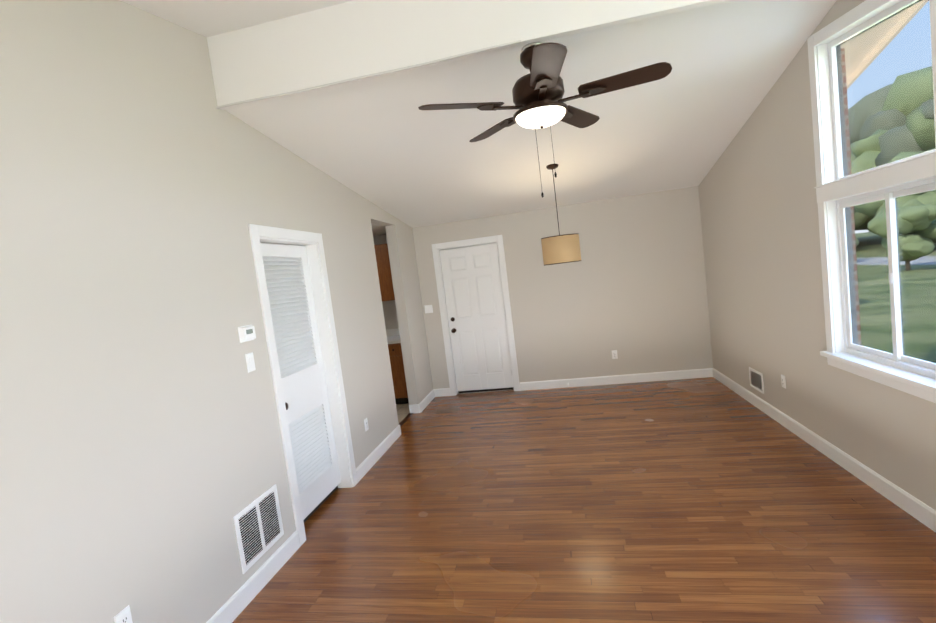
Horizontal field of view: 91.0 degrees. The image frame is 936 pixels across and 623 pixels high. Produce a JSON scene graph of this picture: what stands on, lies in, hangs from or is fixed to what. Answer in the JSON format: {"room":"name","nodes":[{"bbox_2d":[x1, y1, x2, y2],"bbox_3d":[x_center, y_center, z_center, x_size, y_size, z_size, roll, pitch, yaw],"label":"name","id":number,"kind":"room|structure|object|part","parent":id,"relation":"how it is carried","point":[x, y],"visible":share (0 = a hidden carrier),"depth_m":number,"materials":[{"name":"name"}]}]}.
{"room":"empty living room","nodes":[
{"label":"empty living room","id":0,"kind":"room"},
{"bbox_2d":[0,0,432,622],"bbox_3d":[-1.572,-0.001,2.175,0.130,3.400,9.240,-6,4,11],"label":"wall","id":1,"kind":"structure","parent":0,"point":[144,180],"depth_m":2.13,"materials":[{"name":"paint"}]},
{"bbox_2d":[114,605,132,622],"bbox_3d":[-1.416,1.290,1.897,0.009,0.115,0.070,-6,4,11],"label":"electrical outlet","id":2,"kind":"object","parent":1,"relation":"attached to","point":[124,615],"visible":1,"depth_m":1.90,"materials":[{"name":"white plastic"}]},
{"bbox_2d":[238,325,255,342],"bbox_3d":[-1.349,0.134,2.817,0.030,0.096,0.126,-6,4,11],"label":"thermostat","id":3,"kind":"object","parent":1,"relation":"attached to","point":[246,333],"visible":1,"depth_m":2.79,"materials":[{"name":"white plastic"}]},
{"bbox_2d":[245,352,255,372],"bbox_3d":[-1.335,0.313,2.832,0.013,0.115,0.070,-6,4,11],"label":"light switch","id":4,"kind":"object","parent":1,"relation":"attached to","point":[250,362],"visible":1,"depth_m":2.82,"materials":[{"name":"white plastic"}]},
{"bbox_2d":[206,531,299,622],"bbox_3d":[-1.632,1.795,0.508,0.016,0.115,5.305,-6,4,11],"label":"baseboard","id":5,"kind":"structure","parent":1,"relation":"attached to","point":[234,606],"depth_m":2.66,"materials":[{"name":"white wood"}]},
{"bbox_2d":[233,484,283,573],"bbox_3d":[-1.246,1.290,2.763,0.010,0.335,0.395,-6,4,11],"label":"air vent","id":6,"kind":"object","parent":1,"relation":"in","point":[258,524],"visible":1,"depth_m":2.74,"materials":[{"name":"white metal"}]},
{"bbox_2d":[260,243,340,519],"bbox_3d":[-1.299,0.501,3.509,0.038,2.025,0.744,-6,4,11],"label":"closet door","id":7,"kind":"structure","parent":1,"relation":"in","point":[293,315],"depth_m":3.55,"materials":[{"name":"white wood"}]},
{"bbox_2d":[285,267,338,462],"bbox_3d":[-1.247,0.492,3.516,0.070,1.670,0.729,-6,4,11],"label":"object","id":8,"kind":"structure","parent":7,"relation":"attached to","point":[322,362],"depth_m":3.84,"materials":[{"name":"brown metal"}]},
{"bbox_2d":[248,224,357,545],"bbox_3d":[-1.251,0.476,3.497,0.148,2.175,0.930,-6,4,11],"label":"trim","id":9,"kind":"structure","parent":1,"relation":"attached to","point":[312,242],"depth_m":3.80,"materials":[{"name":"white wood"}]},
{"bbox_2d":[364,418,368,431],"bbox_3d":[-0.958,1.069,4.345,0.009,0.115,0.070,-6,4,11],"label":"electrical outlet","id":10,"kind":"object","parent":1,"relation":"attached to","point":[366,424],"visible":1,"depth_m":4.33,"materials":[{"name":"white plastic"}]},
{"bbox_2d":[356,425,400,481],"bbox_3d":[-0.870,1.385,4.605,0.016,0.115,1.187,-6,4,11],"label":"baseboard","id":11,"kind":"structure","parent":1,"relation":"attached to","point":[368,463],"depth_m":4.50,"materials":[{"name":"white wood"}]},
{"bbox_2d":[418,389,437,412],"bbox_3d":[-0.556,1.216,6.292,0.016,0.115,0.752,-6,4,11],"label":"baseboard","id":12,"kind":"structure","parent":1,"relation":"attached to","point":[423,404],"depth_m":6.27,"materials":[{"name":"white wood"}]},
{"bbox_2d":[121,0,352,36],"bbox_3d":[-0.176,-1.242,-0.196,4.025,1.181,5.350,-6,4,11],"label":"ceiling","id":13,"kind":"structure","parent":0,"point":[206,18],"depth_m":2.50,"materials":[{"name":"paint"}]},
{"bbox_2d":[207,0,730,109],"bbox_3d":[0.284,-1.763,2.425,4.025,0.662,0.050,-6,4,11],"label":"ridge beam","id":14,"kind":"structure","parent":13,"relation":"attached to","point":[336,43],"depth_m":2.57,"materials":[{"name":"paint"}]},
{"bbox_2d":[303,486,337,522],"bbox_3d":[-1.705,0.392,3.573,0.750,2.560,1.250,-6,4,11],"label":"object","id":15,"kind":"structure","parent":0,"point":[320,504],"depth_m":3.70,"materials":[{"name":"grey"}]},
{"bbox_2d":[371,223,398,329],"bbox_3d":[-2.037,0.175,5.862,2.230,2.600,2.650,-6,4,11],"label":"wall","id":16,"kind":"structure","parent":0,"point":[389,307],"depth_m":6.92,"materials":[{"name":"paint"}]},
{"bbox_2d":[396,403,412,426],"bbox_3d":[-1.805,1.480,5.949,2.175,0.068,2.450,-6,4,11],"label":"floor","id":17,"kind":"structure","parent":0,"point":[404,414],"depth_m":6.01,"materials":[{"name":"beige tile"}]},
{"bbox_2d":[388,343,408,403],"bbox_3d":[-1.145,0.872,6.707,0.940,0.875,0.595,-6,4,11],"label":"base cabinet","id":18,"kind":"object","parent":17,"relation":"on","point":[395,351],"depth_m":6.37,"materials":[{"name":"brown wood"}]},
{"bbox_2d":[387,335,400,342],"bbox_3d":[-1.767,0.481,6.779,2.100,0.040,0.604,-6,4,11],"label":"countertop","id":19,"kind":"structure","parent":18,"relation":"on","point":[390,338],"depth_m":6.55,"materials":[{"name":"beige stone"}]},
{"bbox_2d":[226,0,836,227],"bbox_3d":[0.668,-1.706,4.348,4.025,1.083,3.840,-6,4,11],"label":"ceiling","id":20,"kind":"structure","parent":0,"point":[385,143],"depth_m":3.63,"materials":[{"name":"paint"}]},
{"bbox_2d":[541,164,581,265],"bbox_3d":[0.920,-0.997,4.730,0.387,1.004,0.387,-6,4,11],"label":"pendant lamp","id":21,"kind":"object","parent":20,"relation":"hanging from","point":[560,249],"visible":1,"depth_m":4.60,"materials":[{"name":"beige fabric"}]},
{"bbox_3d":[0.964,-0.638,4.757,0.387,0.280,0.387,-6,4,11],"label":"lamp shade","id":22,"kind":"part","parent":21,"relation":"part of","materials":[{"name":"fabric"}]},
{"bbox_2d":[412,186,712,390],"bbox_3d":[1.207,-0.235,6.280,4.025,2.560,0.150,-6,4,11],"label":"wall","id":23,"kind":"structure","parent":0,"point":[631,287],"depth_m":6.09,"materials":[{"name":"paint"}]},
{"bbox_2d":[374,243,394,301],"bbox_3d":[-1.294,-0.553,6.725,0.940,0.810,0.335,-6,4,11],"label":"upper cabinet","id":24,"kind":"object","parent":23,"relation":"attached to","point":[381,250],"depth_m":6.53,"materials":[{"name":"brown wood"}]},
{"bbox_2d":[386,328,399,334],"bbox_3d":[-1.723,0.380,7.060,2.100,0.105,0.020,-6,4,11],"label":"backsplash","id":25,"kind":"structure","parent":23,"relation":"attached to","point":[392,331],"depth_m":6.93,"materials":[{"name":"grey tile"}]},
{"bbox_2d":[424,305,432,313],"bbox_3d":[-0.561,-0.033,6.546,0.116,0.115,0.013,-6,4,11],"label":"double light switch","id":26,"kind":"object","parent":23,"relation":"attached to","point":[428,308],"visible":1,"depth_m":6.54,"materials":[{"name":"white plastic"}]},
{"bbox_2d":[432,235,519,395],"bbox_3d":[0.123,0.075,6.504,1.000,2.175,0.168,-6,4,11],"label":"door frame","id":27,"kind":"structure","parent":23,"relation":"attached to","point":[439,247],"depth_m":6.42,"materials":[{"name":"white wood"}]},
{"bbox_2d":[440,243,512,390],"bbox_3d":[0.121,0.106,6.461,0.820,2.030,0.114,-6,4,11],"label":"entry door","id":28,"kind":"structure","parent":23,"relation":"in","point":[475,308],"depth_m":6.47,"materials":[{"name":"white wood"}]},
{"bbox_3d":[0.136,0.116,6.442,0.787,1.690,0.080,-6,4,11],"label":"entry door hardware","id":29,"kind":"part","parent":28,"relation":"part of","materials":[{"name":"white wood"}]},
{"bbox_2d":[612,350,617,358],"bbox_3d":[1.959,0.578,6.141,0.070,0.115,0.009,-6,4,11],"label":"electrical outlet","id":30,"kind":"object","parent":23,"relation":"attached to","point":[614,354],"visible":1,"depth_m":6.14,"materials":[{"name":"white plastic"}]},
{"bbox_2d":[520,368,709,390],"bbox_3d":[1.940,0.918,6.175,2.485,0.115,0.016,-6,4,11],"label":"baseboard","id":31,"kind":"structure","parent":23,"relation":"attached to","point":[694,373],"depth_m":6.16,"materials":[{"name":"white wood"}]},
{"bbox_2d":[232,377,935,622],"bbox_3d":[0.494,1.506,2.008,3.910,0.060,9.110,-6,4,11],"label":"floor","id":32,"kind":"structure","parent":0,"point":[705,500],"depth_m":2.91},
{"bbox_2d":[698,0,935,509],"bbox_3d":[2.227,-0.410,1.428,0.135,3.400,9.240,-6,4,11],"label":"wall","id":33,"kind":"structure","parent":0,"point":[760,226],"depth_m":3.73,"materials":[{"name":"paint"}]},
{"bbox_2d":[749,367,763,393],"bbox_3d":[2.901,0.690,4.627,0.010,0.200,0.310,-6,4,11],"label":"air vent","id":34,"kind":"object","parent":33,"relation":"in","point":[756,379],"visible":1,"depth_m":4.62,"materials":[{"name":"white metal"}]},
{"bbox_2d":[781,374,785,388],"bbox_3d":[2.780,0.618,4.054,0.009,0.115,0.070,-6,4,11],"label":"electrical outlet","id":35,"kind":"object","parent":33,"relation":"attached to","point":[783,381],"visible":1,"depth_m":4.04,"materials":[{"name":"white plastic"}]},
{"bbox_2d":[710,368,935,531],"bbox_3d":[2.352,1.224,1.568,0.016,0.115,8.940,-6,4,11],"label":"baseboard","id":36,"kind":"structure","parent":33,"relation":"attached to","point":[913,506],"depth_m":3.23,"materials":[{"name":"white wood"}]},
{"bbox_2d":[807,0,935,402],"bbox_3d":[2.144,-0.695,1.307,0.180,2.552,3.940,-6,4,11],"label":"window","id":37,"kind":"structure","parent":33,"relation":"in","point":[881,85],"depth_m":2.74,"materials":[{"name":"white plastic"}]}
]}

